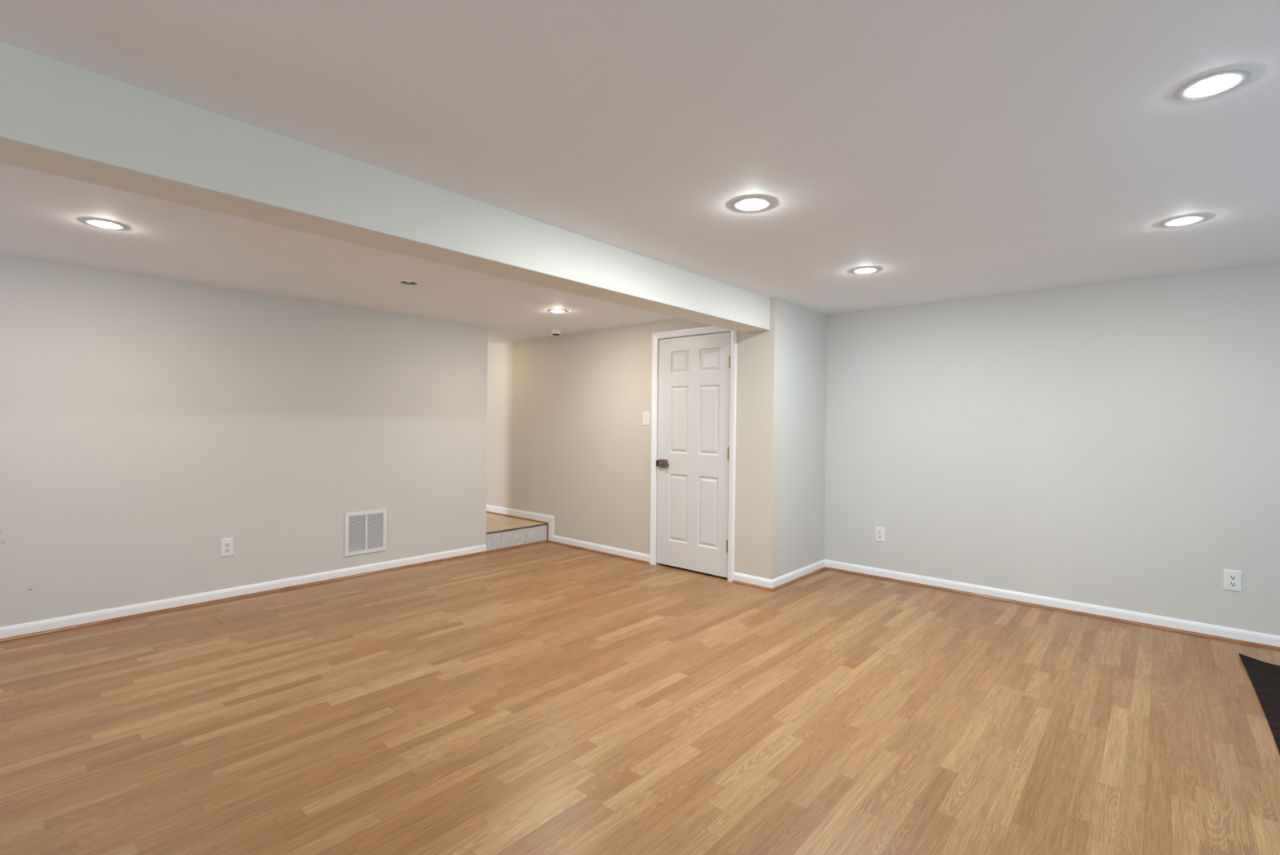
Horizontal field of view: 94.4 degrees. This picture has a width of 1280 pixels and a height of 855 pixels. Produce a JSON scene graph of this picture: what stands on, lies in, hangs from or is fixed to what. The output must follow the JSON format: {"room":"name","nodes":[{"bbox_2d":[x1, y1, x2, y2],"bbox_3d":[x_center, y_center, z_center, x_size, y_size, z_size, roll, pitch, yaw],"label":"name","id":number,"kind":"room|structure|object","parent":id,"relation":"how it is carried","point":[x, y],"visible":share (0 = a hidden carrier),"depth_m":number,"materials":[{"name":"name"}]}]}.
{"room":"finished basement","nodes":[
{"label":"finished basement","id":0,"kind":"room"},
{"bbox_2d":[0,254,488,626],"bbox_3d":[-3.495,-0.039,3.571,0.120,2.500,5.935,1,1,41],"label":"wall","id":1,"kind":"structure","parent":0,"point":[147,424],"depth_m":4.07,"materials":[{"name":"paint"}]},
{"bbox_2d":[220,537,234,556],"bbox_3d":[-2.901,0.843,4.165,0.008,0.125,0.079,1,1,41],"label":"wall outlet","id":2,"kind":"object","parent":1,"relation":"attached to","point":[227,545],"visible":1,"depth_m":4.16,"materials":[{"name":"white plastic"}]},
{"bbox_2d":[224,542,230,546],"bbox_3d":[-2.899,0.824,4.164,0.002,0.029,0.034,1,1,41],"label":"receptacle","id":3,"kind":"object","parent":2,"relation":"attached to","point":[226,544],"depth_m":4.16,"materials":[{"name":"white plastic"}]},
{"bbox_2d":[0,544,486,638],"bbox_3d":[-3.459,1.172,3.537,0.012,0.080,5.935,1,1,41],"label":"baseboard","id":4,"kind":"structure","parent":1,"relation":"attached to","point":[95,615],"depth_m":4.09,"materials":[{"name":"white paint"}]},
{"bbox_2d":[0,539,649,642],"bbox_3d":[-2.663,1.214,3.341,1.442,0.018,6.694,1,1,41],"label":"trim","id":5,"kind":"structure","parent":1,"relation":"attached to","point":[121,618],"depth_m":4.36,"materials":[{"name":"white wood"}]},
{"bbox_2d":[344,508,386,555],"bbox_3d":[-2.260,0.863,4.891,0.012,0.348,0.342,1,1,41],"label":"air vent","id":6,"kind":"object","parent":1,"relation":"in","point":[365,531],"visible":1,"depth_m":4.88,"materials":[{"name":"white metal"}]},
{"bbox_2d":[0,162,682,343],"bbox_3d":[-2.620,-1.033,3.316,3.295,0.140,6.706,1,1,41],"label":"ceiling","id":7,"kind":"structure","parent":0,"point":[42,214],"depth_m":3.43,"materials":[{"name":"paint"}]},
{"bbox_2d":[82,217,126,229],"bbox_3d":[-2.519,-0.952,2.788,0.156,0.012,0.156,1,1,41],"label":"recessed light","id":8,"kind":"object","parent":7,"relation":"in","point":[104,224],"visible":1,"depth_m":2.77,"materials":[{"name":"white"}]},
{"bbox_2d":[0,41,769,333],"bbox_3d":[-1.298,-0.934,2.150,0.234,0.348,6.706,1,1,41],"label":"beam","id":9,"kind":"structure","parent":7,"relation":"attached to","point":[57,117],"depth_m":2.09,"materials":[{"name":"paint"}]},
{"bbox_2d":[395,280,421,286],"bbox_3d":[-1.530,-1.008,3.919,0.160,0.115,0.160,1,1,41],"label":"recessed light","id":10,"kind":"object","parent":7,"relation":"in","point":[405,282],"visible":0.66,"depth_m":3.94,"materials":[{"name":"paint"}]},
{"bbox_2d":[549,328,562,335],"bbox_3d":[-0.832,-0.939,5.868,0.128,0.048,0.128,1,1,41],"label":"smoke detector","id":11,"kind":"object","parent":7,"relation":"attached to","point":[553,331],"visible":1,"depth_m":5.83,"materials":[{"name":"white plastic"}]},
{"bbox_2d":[549,308,566,312],"bbox_3d":[-0.671,-0.947,4.833,0.140,0.012,0.140,1,1,41],"label":"recessed light","id":12,"kind":"object","parent":7,"relation":"in","point":[556,310],"visible":1,"depth_m":4.81,"materials":[{"name":"white"}]},
{"bbox_2d":[486,297,782,579],"bbox_3d":[-0.823,-0.280,6.280,5.053,3.000,0.120,1,1,41],"label":"wall","id":13,"kind":"structure","parent":0,"point":[567,440],"depth_m":5.77,"materials":[{"name":"beige paint"}]},
{"bbox_2d":[486,511,548,539],"bbox_3d":[-1.880,1.090,7.110,2.407,0.191,0.027,1,1,41],"label":"trim","id":14,"kind":"structure","parent":13,"relation":"attached to","point":[490,512],"depth_m":6.56,"materials":[{"name":"wood"}]},
{"bbox_2d":[486,504,649,561],"bbox_3d":[-1.340,1.070,6.645,3.831,0.283,0.012,1,1,41],"label":"baseboard","id":15,"kind":"structure","parent":13,"relation":"attached to","point":[531,515],"depth_m":6.20,"materials":[{"name":"white paint"}]},
{"bbox_2d":[642,411,649,425],"bbox_3d":[0.053,-0.082,5.415,0.084,0.127,0.019,1,1,41],"label":"light switch","id":16,"kind":"object","parent":13,"relation":"attached to","point":[646,419],"visible":1,"depth_m":5.42,"materials":[{"name":"white plastic"}]},
{"bbox_2d":[649,325,737,582],"bbox_3d":[0.476,0.199,5.121,0.884,2.091,0.139,1,1,41],"label":"door frame","id":17,"kind":"structure","parent":13,"relation":"attached to","point":[711,329],"depth_m":5.04,"materials":[{"name":"white paint"}]},
{"bbox_2d":[656,332,730,577],"bbox_3d":[0.439,0.220,5.077,0.763,2.008,0.093,1,1,41],"label":"door","id":18,"kind":"structure","parent":17,"relation":"attached to","point":[692,463],"depth_m":5.07,"materials":[{"name":"white paint"}]},
{"bbox_2d":[0,542,1279,854],"bbox_3d":[-0.185,1.313,1.801,7.463,0.100,7.901,1,1,41],"label":"floor","id":19,"kind":"structure","parent":0,"point":[545,698],"depth_m":2.52,"materials":[{"name":"brown wood"}]},
{"bbox_2d":[485,512,546,550],"bbox_3d":[-3.102,1.101,5.736,2.392,0.193,3.705,1,1,41],"label":"landing","id":20,"kind":"object","parent":19,"relation":"on","point":[501,531],"visible":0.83,"depth_m":6.12,"materials":[{"name":"tile"}]},
{"bbox_2d":[1239,653,1279,753],"bbox_3d":[2.966,1.287,2.111,1.008,0.018,2.393,1,1,41],"label":"rug","id":21,"kind":"object","parent":19,"relation":"on","point":[1264,677],"visible":1,"depth_m":2.93,"materials":[{"name":"black fabric"}]},
{"bbox_2d":[0,0,1279,315],"bbox_3d":[0.829,-1.024,0.912,4.591,0.100,7.661,1,1,41],"label":"ceiling","id":22,"kind":"structure","parent":0,"point":[953,149],"depth_m":1.86,"materials":[{"name":"paint"}]},
{"bbox_2d":[731,196,773,211],"bbox_3d":[0.498,-0.986,2.632,0.180,0.012,0.180,1,1,41],"label":"recessed light","id":23,"kind":"object","parent":22,"relation":"in","point":[748,203],"visible":1,"depth_m":2.61,"materials":[{"name":"white"}]},
{"bbox_2d":[851,266,879,273],"bbox_3d":[1.419,-0.984,3.730,0.168,0.012,0.168,1,1,41],"label":"recessed light","id":24,"kind":"object","parent":22,"relation":"in","point":[862,269],"visible":1,"depth_m":3.71,"materials":[{"name":"white"}]},
{"bbox_2d":[1160,214,1208,226],"bbox_3d":[2.551,-0.964,2.780,0.168,0.012,0.168,1,1,41],"label":"recessed light","id":25,"kind":"object","parent":22,"relation":"in","point":[1192,219],"visible":1,"depth_m":2.76,"materials":[{"name":"white"}]},
{"bbox_2d":[1173,68,1253,101],"bbox_3d":[1.624,-0.966,1.681,0.160,0.012,0.160,1,1,41],"label":"recessed light","id":26,"kind":"object","parent":22,"relation":"in","point":[1219,82],"visible":1,"depth_m":1.67,"materials":[{"name":"white"}]},
{"bbox_2d":[778,299,827,576],"bbox_3d":[1.340,0.005,5.009,0.120,2.500,0.835,1,1,41],"label":"wall column","id":27,"kind":"structure","parent":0,"point":[804,330],"depth_m":4.94,"materials":[{"name":"paint"}]},
{"bbox_2d":[824,262,1279,635],"bbox_3d":[3.361,0.037,3.864,4.667,2.500,0.120,1,1,41],"label":"wall","id":28,"kind":"structure","parent":0,"point":[1114,444],"depth_m":4.10,"materials":[{"name":"paint"}]},
{"bbox_2d":[875,525,884,542],"bbox_3d":[2.012,0.895,4.966,0.079,0.125,0.008,1,1,41],"label":"wall outlet","id":29,"kind":"object","parent":28,"relation":"attached to","point":[879,531],"visible":1,"depth_m":4.96,"materials":[{"name":"white plastic"}]},
{"bbox_2d":[732,566,1279,650],"bbox_3d":[2.896,1.276,3.527,4.885,0.018,0.973,1,1,41],"label":"trim","id":30,"kind":"structure","parent":28,"relation":"attached to","point":[1178,630],"depth_m":4.25,"materials":[{"name":"white wood"}]},
{"bbox_2d":[733,559,1279,646],"bbox_3d":[2.906,1.245,3.538,4.885,0.080,0.967,1,1,41],"label":"baseboard","id":31,"kind":"structure","parent":28,"relation":"attached to","point":[1199,627],"depth_m":4.24,"materials":[{"name":"white paint"}]},
{"bbox_2d":[1223,568,1242,591],"bbox_3d":[3.583,0.925,3.580,0.079,0.125,0.008,1,1,41],"label":"wall outlet","id":32,"kind":"object","parent":28,"relation":"attached to","point":[1233,579],"visible":1,"depth_m":3.58,"materials":[{"name":"white plastic"}]},
{"bbox_2d":[1228,581,1236,586],"bbox_3d":[3.582,0.945,3.579,0.034,0.029,0.002,1,1,41],"label":"receptacle","id":33,"kind":"object","parent":32,"relation":"attached to","point":[1230,583],"depth_m":3.58,"materials":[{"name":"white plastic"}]},
{"bbox_2d":[1228,574,1236,579],"bbox_3d":[3.582,0.905,3.578,0.034,0.029,0.002,1,1,41],"label":"receptacle","id":34,"kind":"object","parent":32,"relation":"attached to","point":[1230,576],"depth_m":3.58,"materials":[{"name":"white plastic"}]}
]}

